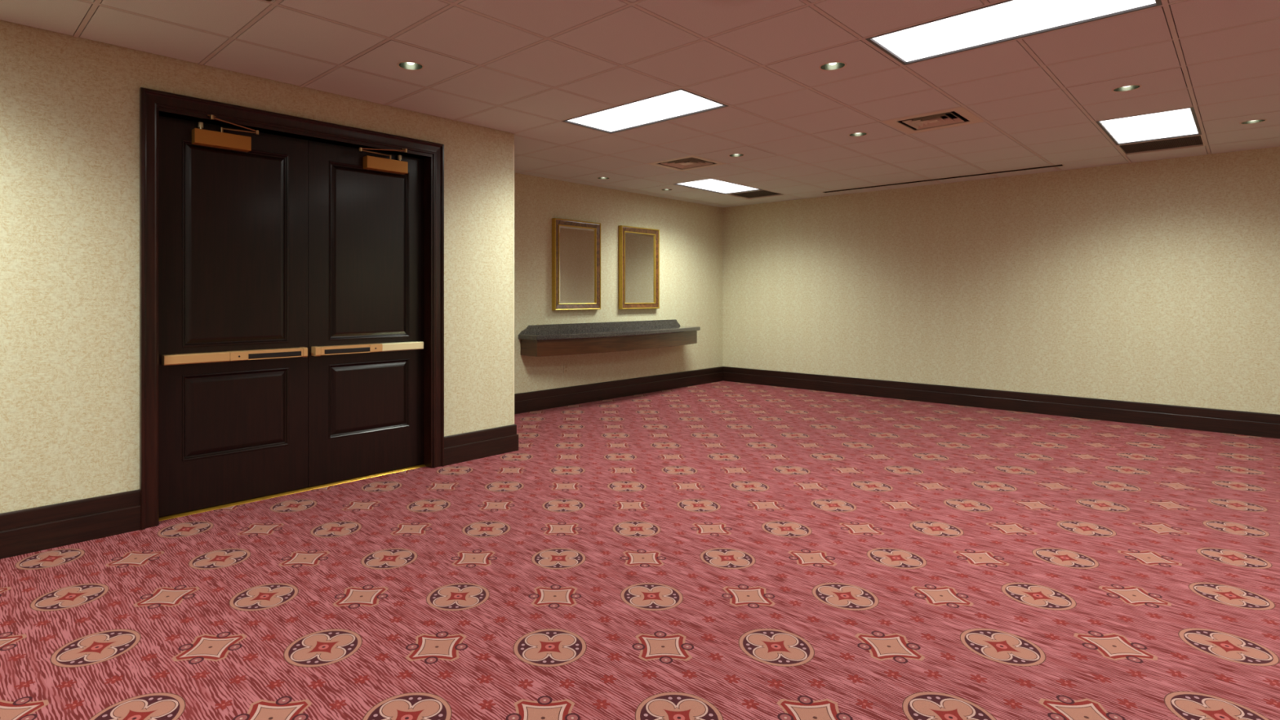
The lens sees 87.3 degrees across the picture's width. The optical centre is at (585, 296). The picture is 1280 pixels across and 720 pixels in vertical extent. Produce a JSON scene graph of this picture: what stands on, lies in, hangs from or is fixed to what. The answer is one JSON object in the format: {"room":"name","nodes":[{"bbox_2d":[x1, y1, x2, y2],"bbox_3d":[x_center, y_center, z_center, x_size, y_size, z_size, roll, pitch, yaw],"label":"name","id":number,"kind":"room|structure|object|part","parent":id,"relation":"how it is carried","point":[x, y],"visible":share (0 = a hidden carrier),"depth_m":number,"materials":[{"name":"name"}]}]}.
{"room":"hotel conference room","nodes":[
{"label":"hotel conference room","id":0,"kind":"room"},
{"bbox_2d":[0,19,514,513],"bbox_3d":[-2.951,-0.087,3.620,0.200,2.852,6.405,0,0,45],"label":"wall","id":1,"kind":"structure","parent":0,"point":[69,105],"depth_m":3.72,"materials":[{"name":"paint"}]},
{"bbox_2d":[0,488,140,559],"bbox_3d":[-3.804,1.226,2.601,0.027,0.227,3.518,0,0,45],"label":"baseboard","id":2,"kind":"structure","parent":1,"relation":"attached to","point":[23,531],"depth_m":3.60,"materials":[{"name":"brown wood"}]},
{"bbox_2d":[159,115,308,516],"bbox_3d":[-2.210,0.106,4.281,0.194,2.434,0.917,0,0,45],"label":"door","id":3,"kind":"structure","parent":1,"relation":"in","point":[233,202],"depth_m":4.28,"materials":[{"name":"brown wood"}]},
{"bbox_3d":[-2.397,0.381,4.121,0.068,0.058,0.359,0,0,45],"label":"rail","id":4,"kind":"part","parent":3,"relation":"part of","materials":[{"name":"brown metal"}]},
{"bbox_3d":[-2.385,-1.054,4.147,0.030,0.049,0.030,0,0,45],"label":"adjusting knob","id":5,"kind":"part","parent":3,"relation":"part of","materials":[{"name":"gold metal"}]},
{"bbox_3d":[-2.257,0.747,4.335,0.046,0.528,0.642,0,0,45],"label":"panel","id":6,"kind":"part","parent":3,"relation":"part of","materials":[{"name":"brown wood"}]},
{"bbox_3d":[-2.257,-0.325,4.335,0.046,1.276,0.642,0,0,45],"label":"panel","id":7,"kind":"part","parent":3,"relation":"part of","materials":[{"name":"brown wood"}]},
{"bbox_3d":[-2.192,-1.051,4.250,0.216,0.032,0.019,0,0,-13],"label":"arm","id":8,"kind":"part","parent":3,"relation":"part of","materials":[{"name":"gold metal"}]},
{"bbox_2d":[139,87,444,529],"bbox_3d":[-1.909,0.069,4.632,0.228,2.540,2.034,0,0,45],"label":"door frame","id":9,"kind":"structure","parent":1,"relation":"attached to","point":[153,104],"depth_m":4.28,"materials":[{"name":"brown wood"}]},
{"bbox_2d":[308,140,423,486],"bbox_3d":[-1.564,0.106,4.930,0.194,2.434,0.910,0,0,45],"label":"door","id":10,"kind":"structure","parent":1,"relation":"in","point":[366,207],"depth_m":4.94,"materials":[{"name":"brown wood"}]},
{"bbox_3d":[-1.608,0.747,4.987,0.046,0.528,0.642,0,0,45],"label":"panel","id":11,"kind":"part","parent":10,"relation":"part of","materials":[{"name":"brown wood"}]},
{"bbox_3d":[-1.608,-0.325,4.987,0.046,1.276,0.642,0,0,45],"label":"panel","id":12,"kind":"part","parent":10,"relation":"part of","materials":[{"name":"brown wood"}]},
{"bbox_3d":[-1.540,-1.051,4.901,0.019,0.032,0.320,0,0,26],"label":"arm","id":13,"kind":"part","parent":10,"relation":"part of","materials":[{"name":"gold metal"}]},
{"bbox_3d":[-1.420,-1.054,5.115,0.030,0.049,0.030,0,0,45],"label":"adjusting knob","id":14,"kind":"part","parent":10,"relation":"part of","materials":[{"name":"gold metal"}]},
{"bbox_3d":[-1.408,0.381,5.113,0.068,0.058,0.348,0,0,45],"label":"rail","id":15,"kind":"part","parent":10,"relation":"part of","materials":[{"name":"gold metal"}]},
{"bbox_2d":[444,424,518,466],"bbox_3d":[-0.859,1.226,5.558,0.027,0.227,0.760,0,0,45],"label":"baseboard","id":16,"kind":"structure","parent":1,"relation":"attached to","point":[470,446],"depth_m":5.53,"materials":[{"name":"brown wood"}]},
{"bbox_2d":[512,144,514,424],"bbox_3d":[-0.629,-0.105,5.818,0.018,2.431,0.018,0,0,45],"label":"guard","id":17,"kind":"object","parent":1,"relation":"attached to","point":[513,144],"visible":1,"depth_m":5.81,"materials":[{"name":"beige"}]},
{"bbox_2d":[514,173,722,393],"bbox_3d":[0.238,-0.087,8.777,0.120,2.852,5.405,0,0,45],"label":"wall","id":18,"kind":"structure","parent":0,"point":[691,233],"depth_m":8.81,"materials":[{"name":"paint"}]},
{"bbox_2d":[563,364,568,373],"bbox_3d":[-0.239,0.890,8.205,0.009,0.114,0.070,0,0,45],"label":"wall outlet","id":19,"kind":"object","parent":18,"relation":"attached to","point":[565,366],"visible":1,"depth_m":8.20,"materials":[{"name":"plastic"}]},
{"bbox_2d":[551,217,600,310],"bbox_3d":[-0.101,-0.387,8.307,0.061,1.108,0.800,0,0,45],"label":"wall mirror","id":20,"kind":"object","parent":18,"relation":"attached to","point":[575,244],"visible":1,"depth_m":8.28,"materials":[{"name":"gold metal"}]},
{"bbox_2d":[560,227,593,301],"bbox_3d":[-0.099,-0.387,8.306,0.001,0.892,0.584,0,0,45],"label":"mirror glass","id":21,"kind":"object","parent":20,"relation":"attached to","point":[576,246],"depth_m":8.30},
{"bbox_2d":[519,319,679,334],"bbox_3d":[0.317,0.384,8.756,0.020,0.099,3.045,0,0,45],"label":"backsplash","id":22,"kind":"structure","parent":18,"relation":"attached to","point":[549,328],"depth_m":8.56,"materials":[{"name":"grey stone"}]},
{"bbox_2d":[518,319,700,356],"bbox_3d":[0.509,0.505,8.600,0.512,0.340,3.115,0,0,45],"label":"console shelf","id":23,"kind":"object","parent":18,"relation":"attached to","point":[570,339],"visible":1,"depth_m":8.19,"materials":[{"name":"grey stone"}]},
{"bbox_2d":[518,325,700,340],"bbox_3d":[0.509,0.462,8.600,0.512,0.056,3.115,0,0,45],"label":"countertop","id":24,"kind":"structure","parent":23,"relation":"on","point":[664,330],"depth_m":8.16,"materials":[{"name":"grey stone"}]},
{"bbox_2d":[514,366,723,413],"bbox_3d":[0.291,1.226,8.725,0.027,0.227,5.404,0,0,45],"label":"baseboard","id":25,"kind":"structure","parent":18,"relation":"attached to","point":[527,402],"depth_m":8.75,"materials":[{"name":"brown wood"}]},
{"bbox_2d":[618,225,659,309],"bbox_3d":[0.744,-0.386,9.155,0.061,1.114,0.799,0,0,45],"label":"wall mirror","id":26,"kind":"object","parent":18,"relation":"attached to","point":[638,247],"visible":1,"depth_m":9.13,"materials":[{"name":"gold metal"}]},
{"bbox_2d":[626,234,653,301],"bbox_3d":[0.745,-0.386,9.153,0.001,0.898,0.583,0,0,45],"label":"mirror glass","id":27,"kind":"object","parent":26,"relation":"attached to","point":[639,249],"depth_m":9.15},
{"bbox_2d":[0,381,1279,719],"bbox_3d":[1.806,1.379,2.781,10.805,0.080,11.930,0,0,45],"label":"floor","id":28,"kind":"structure","parent":0,"point":[720,550],"depth_m":3.08,"materials":[{"name":"carpet"}]},
{"bbox_2d":[159,463,425,520],"bbox_3d":[-1.943,1.334,4.659,0.109,0.010,1.834,0,0,45],"label":"threshold","id":29,"kind":"object","parent":28,"relation":"on","point":[289,492],"visible":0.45,"depth_m":4.51,"materials":[{"name":"yellow metal"}]},
{"bbox_2d":[0,0,1279,207],"bbox_3d":[1.806,-1.423,2.781,10.565,0.020,11.690,0,0,45],"label":"ceiling","id":30,"kind":"structure","parent":0,"point":[522,68],"depth_m":4.21,"materials":[{"name":"tile"}]},
{"bbox_2d":[396,61,423,70],"bbox_3d":[-1.071,-1.472,4.097,0.160,0.124,0.160,0,0,45],"label":"recessed light","id":31,"kind":"object","parent":30,"relation":"in","point":[407,65],"visible":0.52,"depth_m":4.15,"materials":[{"name":"white metal"}]},
{"bbox_2d":[596,177,609,179],"bbox_3d":[0.215,-1.472,7.982,0.160,0.124,0.160,0,0,45],"label":"recessed light","id":32,"kind":"object","parent":30,"relation":"in","point":[599,178],"visible":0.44,"depth_m":8.04,"materials":[{"name":"white metal"}]},
{"bbox_2d":[561,88,728,133],"bbox_3d":[0.436,-1.468,5.178,1.196,0.110,0.586,0,0,45],"label":"ceiling light","id":33,"kind":"object","parent":30,"relation":"attached to","point":[679,103],"visible":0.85,"depth_m":5.17,"materials":[{"name":"grey plastic"}]},
{"bbox_2d":[660,188,672,191],"bbox_3d":[1.076,-1.472,8.846,0.160,0.124,0.160,0,0,45],"label":"recessed light","id":34,"kind":"object","parent":30,"relation":"in","point":[663,189],"visible":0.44,"depth_m":8.89,"materials":[{"name":"white metal"}]},
{"bbox_2d":[648,155,725,171],"bbox_3d":[1.079,-1.472,7.121,0.586,0.122,0.586,0,0,45],"label":"ceiling vent","id":35,"kind":"object","parent":30,"relation":"in","point":[690,162],"visible":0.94,"depth_m":7.14,"materials":[{"name":"beige metal"}]},
{"bbox_3d":[1.079,-1.413,7.121,0.114,0.004,0.114,0,0,45],"label":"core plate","id":36,"kind":"part","parent":35,"relation":"part of","materials":[{"name":"beige metal"}]},
{"bbox_2d":[672,177,762,194],"bbox_3d":[1.723,-1.468,8.632,0.586,0.110,1.196,0,0,45],"label":"ceiling light","id":37,"kind":"object","parent":30,"relation":"attached to","point":[711,184],"visible":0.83,"depth_m":8.66,"materials":[{"name":"grey plastic"}]},
{"bbox_2d":[728,153,744,157],"bbox_3d":[1.512,-1.472,6.690,0.160,0.124,0.160,0,0,45],"label":"recessed light","id":38,"kind":"object","parent":30,"relation":"in","point":[734,155],"visible":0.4,"depth_m":6.74,"materials":[{"name":"white metal"}]},
{"bbox_2d":[726,190,786,199],"bbox_3d":[2.369,-1.493,9.280,0.586,0.160,0.586,0,0,45],"label":"ceiling vent","id":39,"kind":"object","parent":30,"relation":"in","point":[760,193],"visible":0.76,"depth_m":9.37,"materials":[{"name":"black metal"}]},
{"bbox_2d":[818,61,846,71],"bbox_3d":[1.517,-1.472,4.102,0.160,0.124,0.160,0,0,45],"label":"recessed light","id":40,"kind":"object","parent":30,"relation":"in","point":[830,66],"visible":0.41,"depth_m":4.15,"materials":[{"name":"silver metal"}]},
{"bbox_2d":[848,132,867,137],"bbox_3d":[2.376,-1.472,5.829,0.160,0.124,0.160,0,0,45],"label":"recessed light","id":41,"kind":"object","parent":30,"relation":"in","point":[855,134],"visible":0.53,"depth_m":5.88,"materials":[{"name":"white metal"}]},
{"bbox_2d":[882,106,984,133],"bbox_3d":[2.808,-1.472,5.399,0.586,0.122,0.586,0,0,45],"label":"ceiling vent","id":42,"kind":"object","parent":30,"relation":"in","point":[960,116],"visible":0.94,"depth_m":5.43,"materials":[{"name":"beige metal"}]},
{"bbox_3d":[2.808,-1.413,5.399,0.072,0.004,0.072,0,0,45],"label":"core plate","id":43,"kind":"part","parent":42,"relation":"part of","materials":[{"name":"beige metal"}]},
{"bbox_2d":[821,164,1064,192],"bbox_3d":[4.177,-1.437,8.123,2.697,0.053,0.117,0,0,45],"label":"ceiling vent","id":44,"kind":"object","parent":30,"relation":"in","point":[1059,165],"visible":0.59,"depth_m":7.98,"materials":[{"name":"black metal"}]},
{"bbox_2d":[865,0,1161,65],"bbox_3d":[2.165,-1.468,3.457,1.196,0.110,0.586,0,0,45],"label":"ceiling light","id":45,"kind":"object","parent":30,"relation":"attached to","point":[1009,20],"visible":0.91,"depth_m":3.50,"materials":[{"name":"grey plastic"}]},
{"bbox_2d":[1111,84,1142,92],"bbox_3d":[3.673,-1.472,4.538,0.160,0.124,0.160,0,0,45],"label":"recessed light","id":46,"kind":"object","parent":30,"relation":"in","point":[1128,87],"visible":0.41,"depth_m":4.58,"materials":[{"name":"white metal"}]},
{"bbox_2d":[1095,106,1201,145],"bbox_3d":[4.749,-1.468,5.619,0.586,0.110,1.196,0,0,45],"label":"ceiling light","id":47,"kind":"object","parent":30,"relation":"attached to","point":[1181,122],"visible":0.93,"depth_m":5.60,"materials":[{"name":"grey plastic"}]},
{"bbox_2d":[1116,134,1204,155],"bbox_3d":[5.394,-1.493,6.267,0.586,0.160,0.586,0,0,45],"label":"ceiling vent","id":48,"kind":"object","parent":30,"relation":"in","point":[1196,140],"visible":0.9,"depth_m":6.29,"materials":[{"name":"black metal"}]},
{"bbox_2d":[1239,119,1266,124],"bbox_3d":[5.396,-1.472,5.404,0.160,0.124,0.160,0,0,45],"label":"recessed light","id":49,"kind":"object","parent":30,"relation":"in","point":[1255,121],"visible":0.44,"depth_m":5.44,"materials":[{"name":"white metal"}]},
{"bbox_2d":[722,146,1279,414],"bbox_3d":[5.931,-0.087,7.007,10.685,2.852,0.120,0,0,45],"label":"wall","id":50,"kind":"structure","parent":0,"point":[1157,282],"depth_m":7.67,"materials":[{"name":"paint"}]},
{"bbox_2d":[723,366,1279,439],"bbox_3d":[5.921,1.226,6.912,10.564,0.227,0.027,0,0,45],"label":"baseboard","id":51,"kind":"structure","parent":50,"relation":"attached to","point":[1210,420],"depth_m":7.65,"materials":[{"name":"brown wood"}]}
]}

